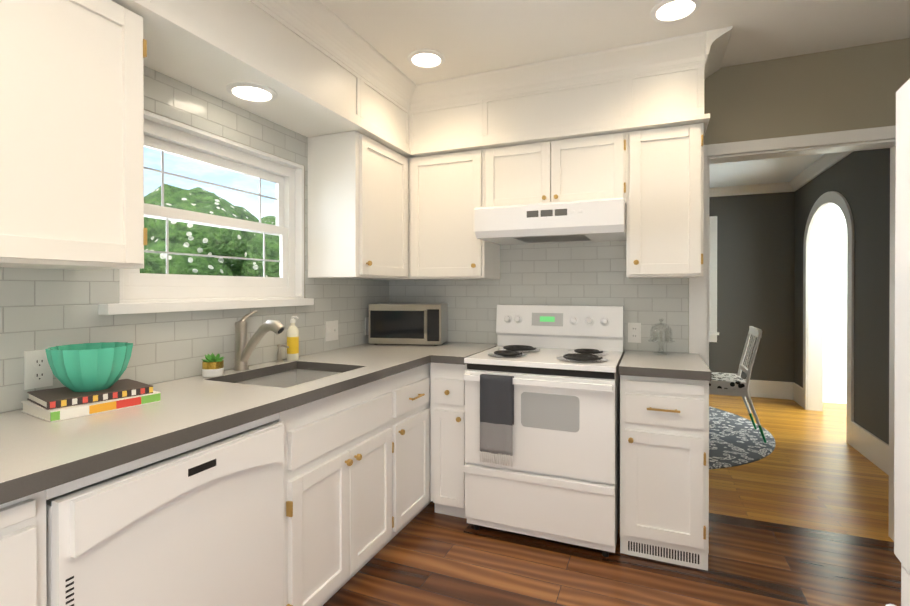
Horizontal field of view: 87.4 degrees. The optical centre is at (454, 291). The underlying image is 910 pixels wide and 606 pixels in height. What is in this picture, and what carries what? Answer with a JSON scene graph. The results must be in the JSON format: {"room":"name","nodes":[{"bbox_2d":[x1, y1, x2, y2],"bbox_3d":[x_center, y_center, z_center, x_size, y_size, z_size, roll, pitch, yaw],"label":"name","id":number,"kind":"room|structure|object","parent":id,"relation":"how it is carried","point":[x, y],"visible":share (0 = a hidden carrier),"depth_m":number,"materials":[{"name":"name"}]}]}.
{"room":"kitchen","nodes":[
{"label":"kitchen","id":0,"kind":"room"},
{"bbox_2d":[144,109,304,297],"bbox_3d":[-1.392,0.021,1.438,0.150,2.500,4.668,0,0,23],"label":"wall","id":1,"kind":"structure","parent":0,"point":[304,196],"depth_m":2.61,"materials":[{"name":"beige"}]},
{"bbox_2d":[0,0,146,269],"bbox_3d":[-1.194,-0.453,1.267,0.335,0.769,0.540,0,0,23],"label":"upper cabinet","id":2,"kind":"object","parent":1,"relation":"attached to","point":[71,137],"depth_m":1.27,"materials":[{"name":"white paint"}]},
{"bbox_2d":[0,65,388,412],"bbox_3d":[-1.316,-0.237,1.414,0.001,1.225,4.384,0,0,23],"label":"wall tile","id":3,"kind":"structure","parent":1,"relation":"attached to","point":[41,309],"depth_m":1.89,"materials":[{"name":"white tile"}]},
{"bbox_2d":[24,349,52,389],"bbox_3d":[-1.287,0.241,1.472,0.008,0.116,0.072,0,0,23],"label":"electrical outlet","id":4,"kind":"object","parent":3,"relation":"attached to","point":[38,372],"visible":1,"depth_m":1.47,"materials":[{"name":"white plastic"}]},
{"bbox_2d":[325,320,337,341],"bbox_3d":[-0.724,0.235,2.814,0.016,0.116,0.116,0,0,23],"label":"double light switch","id":5,"kind":"object","parent":3,"relation":"attached to","point":[331,330],"visible":1,"depth_m":2.81,"materials":[{"name":"white plastic"}]},
{"bbox_2d":[365,317,368,334],"bbox_3d":[-0.574,0.233,3.174,0.016,0.116,0.072,0,0,23],"label":"light switch","id":6,"kind":"object","parent":3,"relation":"attached to","point":[366,325],"visible":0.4,"depth_m":3.16,"materials":[{"name":"white plastic"}]},
{"bbox_2d":[98,110,313,314],"bbox_3d":[-1.068,-0.302,2.143,0.205,0.761,1.062,0,0,23],"label":"kitchen window","id":7,"kind":"structure","parent":1,"relation":"in","point":[139,292],"depth_m":2.14,"materials":[{"name":"white wood"}]},
{"bbox_2d":[308,131,411,279],"bbox_3d":[-0.554,-0.460,2.805,0.335,0.769,0.542,0,0,23],"label":"upper cabinet","id":8,"kind":"object","parent":1,"relation":"attached to","point":[358,185],"depth_m":2.59,"materials":[{"name":"white paint"}]},
{"bbox_2d":[323,394,900,605],"bbox_3d":[1.419,1.297,2.213,4.750,0.060,8.250,0,0,23],"label":"floor","id":9,"kind":"structure","parent":0,"point":[427,555],"depth_m":2.29,"materials":[{"name":"brown wood"}]},
{"bbox_2d":[0,484,63,605],"bbox_3d":[-1.258,0.840,0.768,0.604,0.868,0.737,0,0,23],"label":"base cabinet","id":10,"kind":"object","parent":9,"relation":"on","point":[23,580],"depth_m":0.95,"materials":[{"name":"white paint"}]},
{"bbox_2d":[0,310,496,504],"bbox_3d":[-0.854,0.342,1.439,0.832,0.498,3.982,0,0,23],"label":"countertop","id":11,"kind":"structure","parent":10,"relation":"on","point":[37,454],"depth_m":1.44,"materials":[{"name":"stone"}]},
{"bbox_2d":[21,379,160,421],"bbox_3d":[-1.117,0.328,1.468,0.230,0.054,0.282,0,0,32],"label":"books","id":12,"kind":"object","parent":11,"relation":"on","point":[57,404],"visible":0.9,"depth_m":1.39,"materials":[{"name":"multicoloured paper"}]},
{"bbox_2d":[45,342,132,391],"bbox_3d":[-1.117,0.235,1.463,0.216,0.132,0.216,0,0,23],"label":"bowl","id":13,"kind":"object","parent":12,"relation":"on","point":[86,367],"visible":1,"depth_m":1.40,"materials":[{"name":"teal ceramic"}]},
{"bbox_2d":[201,353,224,376],"bbox_3d":[-1.003,0.305,1.977,0.088,0.094,0.087,0,0,23],"label":"plant pot","id":14,"kind":"object","parent":11,"relation":"on","point":[212,365],"visible":1,"depth_m":1.95,"materials":[{"name":"white ceramic"}]},
{"bbox_2d":[233,310,284,370],"bbox_3d":[-0.858,0.221,2.121,0.257,0.262,0.124,0,0,23],"label":"faucet","id":15,"kind":"object","parent":11,"relation":"on","point":[243,350],"depth_m":2.11,"materials":[{"name":"silver metal"}]},
{"bbox_2d":[275,344,288,362],"bbox_3d":[-0.849,0.306,2.341,0.076,0.090,0.040,0,0,23],"label":"soap dispenser","id":16,"kind":"object","parent":11,"relation":"on","point":[279,354],"depth_m":2.34,"materials":[{"name":"silver metal"}]},
{"bbox_2d":[237,369,339,387],"bbox_3d":[-0.709,0.492,2.072,0.499,0.192,0.624,0,0,23],"label":"sink","id":17,"kind":"object","parent":11,"relation":"in","point":[282,378],"depth_m":2.33,"materials":[{"name":"silver metal"}]},
{"bbox_2d":[287,316,298,360],"bbox_3d":[-0.820,0.238,2.415,0.065,0.224,0.058,0,0,23],"label":"soap bottle","id":18,"kind":"object","parent":11,"relation":"on","point":[293,342],"visible":1,"depth_m":2.40,"materials":[{"name":"beige plastic"}]},
{"bbox_2d":[369,303,447,345],"bbox_3d":[-0.307,0.216,3.158,0.475,0.262,0.288,0,0,9],"label":"microwave","id":19,"kind":"object","parent":11,"relation":"on","point":[410,323],"visible":1,"depth_m":3.04,"materials":[{"name":"silver metal"}]},
{"bbox_2d":[46,421,283,605],"bbox_3d":[-0.959,0.856,1.407,0.596,0.830,0.658,0,0,23],"label":"dishwasher","id":20,"kind":"object","parent":9,"relation":"on","point":[203,525],"visible":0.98,"depth_m":1.25,"materials":[{"name":"white"}]},
{"bbox_2d":[156,371,403,605],"bbox_3d":[-0.702,0.834,2.106,0.604,0.868,0.813,0,0,23],"label":"base cabinet","id":21,"kind":"object","parent":9,"relation":"on","point":[356,479],"depth_m":1.90,"materials":[{"name":"white paint"}]},
{"bbox_2d":[404,363,430,526],"bbox_3d":[-0.511,0.832,2.563,0.604,0.868,0.467,0,0,23],"label":"base cabinet","id":22,"kind":"object","parent":9,"relation":"on","point":[417,379],"depth_m":2.54,"materials":[{"name":"white paint"}]},
{"bbox_2d":[430,363,466,518],"bbox_3d":[0.074,0.830,2.885,0.226,0.868,0.603,0,0,23],"label":"base cabinet","id":23,"kind":"object","parent":9,"relation":"on","point":[447,384],"depth_m":2.62,"materials":[{"name":"white paint"}]},
{"bbox_2d":[463,304,623,556],"bbox_3d":[0.511,0.677,2.628,0.756,1.177,0.713,0,0,23],"label":"range","id":24,"kind":"object","parent":9,"relation":"on","point":[542,421],"visible":1,"depth_m":2.37,"materials":[{"name":"white enameled metal"},{"name":"glass"},{"name":"black metal"}]},
{"bbox_2d":[480,374,513,466],"bbox_3d":[0.209,0.644,2.385,0.172,0.442,0.033,0,0,23],"label":"towel","id":25,"kind":"object","parent":24,"relation":"hanging from","point":[496,391],"depth_m":2.37,"materials":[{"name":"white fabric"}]},
{"bbox_2d":[620,375,708,570],"bbox_3d":[1.073,0.832,2.469,0.378,0.868,0.603,0,0,23],"label":"base cabinet","id":26,"kind":"object","parent":9,"relation":"on","point":[664,469],"depth_m":2.20,"materials":[{"name":"white paint"}]},
{"bbox_2d":[619,350,710,380],"bbox_3d":[1.069,0.372,2.454,0.386,0.042,0.631,0,0,23],"label":"countertop","id":27,"kind":"structure","parent":26,"relation":"on","point":[690,366],"depth_m":2.25,"materials":[{"name":"stone"}]},
{"bbox_2d":[648,320,674,354],"bbox_3d":[1.146,0.250,2.645,0.136,0.198,0.136,0,0,23],"label":"cake stand","id":28,"kind":"object","parent":27,"relation":"on","point":[668,340],"visible":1,"depth_m":2.64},
{"bbox_2d":[709,406,775,468],"bbox_3d":[1.573,1.250,4.625,2.560,0.011,2.560,0,0,23],"label":"rug","id":29,"kind":"object","parent":9,"relation":"on","point":[736,440],"visible":0.12,"depth_m":3.95,"materials":[{"name":"grey fabric"}]},
{"bbox_2d":[709,326,766,442],"bbox_3d":[2.362,0.778,4.186,0.574,0.930,0.448,0,0,23],"label":"chair","id":30,"kind":"object","parent":29,"relation":"on","point":[730,384],"visible":0.67,"depth_m":4.00,"materials":[{"name":"white"}]},
{"bbox_2d":[885,79,909,605],"bbox_3d":[1.098,0.422,0.513,0.819,1.705,0.930,0,0,23],"label":"fridge","id":31,"kind":"object","parent":9,"relation":"on","point":[902,401],"visible":1,"depth_m":1.00,"materials":[{"name":"white painted metal"}]},
{"bbox_2d":[318,0,909,187],"bbox_3d":[1.419,-1.283,2.202,4.750,0.100,8.250,0,0,23],"label":"ceiling","id":32,"kind":"structure","parent":0,"point":[466,37],"depth_m":2.24,"materials":[{"name":"white paint"}]},
{"bbox_2d":[112,0,732,157],"bbox_3d":[-0.345,-1.032,1.010,2.097,0.388,4.372,0,0,23],"label":"soffit bulkhead","id":33,"kind":"object","parent":32,"relation":"attached to","point":[319,68],"visible":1,"depth_m":2.41,"materials":[{"name":"white paint"}]},
{"bbox_2d":[226,81,276,101],"bbox_3d":[-0.856,-0.835,2.008,0.200,0.011,0.200,0,0,23],"label":"recessed light","id":34,"kind":"object","parent":33,"relation":"attached to","point":[251,91],"visible":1,"depth_m":2.00,"materials":[{"name":"white"}]},
{"bbox_2d":[407,49,444,67],"bbox_3d":[-0.152,-1.228,2.526,0.200,0.011,0.200,0,0,23],"label":"recessed light","id":35,"kind":"object","parent":32,"relation":"in","point":[425,58],"visible":1,"depth_m":2.52,"materials":[{"name":"white"}]},
{"bbox_2d":[650,0,700,21],"bbox_3d":[0.960,-1.226,2.074,0.200,0.011,0.200,0,0,23],"label":"recessed light","id":36,"kind":"object","parent":32,"relation":"in","point":[669,10],"visible":1,"depth_m":2.08,"materials":[{"name":"white"}]},
{"bbox_2d":[623,38,909,355],"bbox_3d":[1.672,0.015,2.620,4.600,2.500,0.130,0,0,23],"label":"wall","id":37,"kind":"structure","parent":0,"point":[851,88],"depth_m":2.48,"materials":[{"name":"beige paint"}]},
{"bbox_2d":[408,149,499,279],"bbox_3d":[-0.004,-0.461,3.058,0.509,0.769,0.333,0,0,23],"label":"upper cabinet","id":38,"kind":"object","parent":37,"relation":"attached to","point":[445,190],"depth_m":2.91,"materials":[{"name":"white paint"}]},
{"bbox_2d":[389,241,688,352],"bbox_3d":[0.423,-0.244,3.064,1.944,1.225,0.001,0,0,23],"label":"wall tile","id":39,"kind":"structure","parent":37,"relation":"attached to","point":[587,273],"depth_m":2.96,"materials":[{"name":"white tile"}]},
{"bbox_2d":[628,323,640,342],"bbox_3d":[1.054,0.245,2.797,0.072,0.116,0.008,0,0,23],"label":"electrical outlet","id":40,"kind":"object","parent":39,"relation":"attached to","point":[634,332],"visible":1,"depth_m":2.79,"materials":[{"name":"white plastic"}]},
{"bbox_2d":[484,132,627,206],"bbox_3d":[0.597,-0.658,2.807,0.794,0.374,0.333,0,0,23],"label":"upper cabinet","id":41,"kind":"object","parent":37,"relation":"attached to","point":[589,167],"depth_m":2.64,"materials":[{"name":"white paint"}]},
{"bbox_2d":[475,197,626,244],"bbox_3d":[0.566,-0.382,2.732,0.786,0.173,0.495,0,0,23],"label":"range hood","id":42,"kind":"object","parent":41,"relation":"attached to","point":[598,220],"visible":1,"depth_m":2.52,"materials":[{"name":"white metal"}]},
{"bbox_2d":[626,123,703,277],"bbox_3d":[1.132,-0.459,2.585,0.364,0.769,0.333,0,0,23],"label":"upper cabinet","id":43,"kind":"object","parent":37,"relation":"attached to","point":[654,177],"depth_m":2.44,"materials":[{"name":"white paint"}]},
{"bbox_2d":[689,125,895,540],"bbox_3d":[1.829,0.213,2.556,1.040,2.105,0.166,0,0,23],"label":"door frame","id":44,"kind":"structure","parent":37,"relation":"attached to","point":[699,315],"depth_m":2.50,"materials":[{"name":"white wood"}]},
{"bbox_2d":[709,192,846,403],"bbox_3d":[3.043,0.001,5.913,4.600,2.500,0.160,0,0,23],"label":"wall","id":45,"kind":"structure","parent":0,"point":[756,260],"depth_m":5.58,"materials":[{"name":"grey paint"}]},
{"bbox_2d":[709,216,718,341],"bbox_3d":[2.726,-0.145,6.025,1.070,1.530,0.196,0,0,23],"label":"dining room window","id":46,"kind":"structure","parent":45,"relation":"in","point":[713,333],"depth_m":5.79,"materials":[{"name":"white"}]},
{"bbox_2d":[709,182,787,196],"bbox_3d":[2.350,-1.199,6.091,3.180,0.100,0.074,0,0,23],"label":"crown molding","id":47,"kind":"structure","parent":45,"relation":"attached to","point":[770,187],"depth_m":5.61,"materials":[{"name":"white wood"}]},
{"bbox_2d":[743,379,791,399],"bbox_3d":[2.401,1.150,6.108,3.270,0.200,0.020,0,0,23],"label":"baseboard","id":48,"kind":"structure","parent":45,"relation":"attached to","point":[757,388],"depth_m":5.57,"materials":[{"name":"white wood"}]},
{"bbox_2d":[794,148,889,444],"bbox_3d":[3.314,0.010,3.872,0.130,2.500,3.442,0,0,23],"label":"wall","id":49,"kind":"structure","parent":0,"point":[859,181],"depth_m":3.64,"materials":[{"name":"grey paint"}]},
{"bbox_2d":[792,382,802,406],"bbox_3d":[3.824,1.153,5.295,0.018,0.200,0.387,0,0,23],"label":"baseboard","id":50,"kind":"structure","parent":49,"relation":"attached to","point":[797,391],"depth_m":5.31,"materials":[{"name":"white wood"}]},
{"bbox_2d":[788,151,852,191],"bbox_3d":[3.220,-1.189,3.906,0.075,0.100,3.441,0,0,23],"label":"crown molding","id":51,"kind":"structure","parent":49,"relation":"attached to","point":[821,164],"depth_m":4.64,"materials":[{"name":"white wood"}]},
{"bbox_2d":[803,191,853,444],"bbox_3d":[3.550,0.167,4.463,0.149,2.180,1.350,0,0,23],"label":"trim","id":52,"kind":"structure","parent":49,"relation":"attached to","point":[813,322],"depth_m":4.97,"materials":[{"name":"white"}]},
{"bbox_2d":[851,422,888,474],"bbox_3d":[2.905,1.163,3.092,0.020,0.200,1.679,0,0,23],"label":"baseboard","id":53,"kind":"structure","parent":49,"relation":"attached to","point":[872,448],"depth_m":3.53,"materials":[{"name":"white wood"}]},
{"label":"outside","id":54,"kind":"structure","parent":0,"visible":0},
{"bbox_3d":[-18.276,1.619,12.929,39.850,0.200,50.000,0,0,23],"label":"ground","id":55,"kind":"structure","parent":54,"visible":0},
{"bbox_2d":[140,184,279,276],"bbox_3d":[-5.949,-2.436,23.697,45.018,8.226,37.776,0,0,23],"label":"trees","id":56,"kind":"object","parent":55,"relation":"on","point":[201,236],"depth_m":9.06,"materials":[{"name":"green plant"}]}
]}

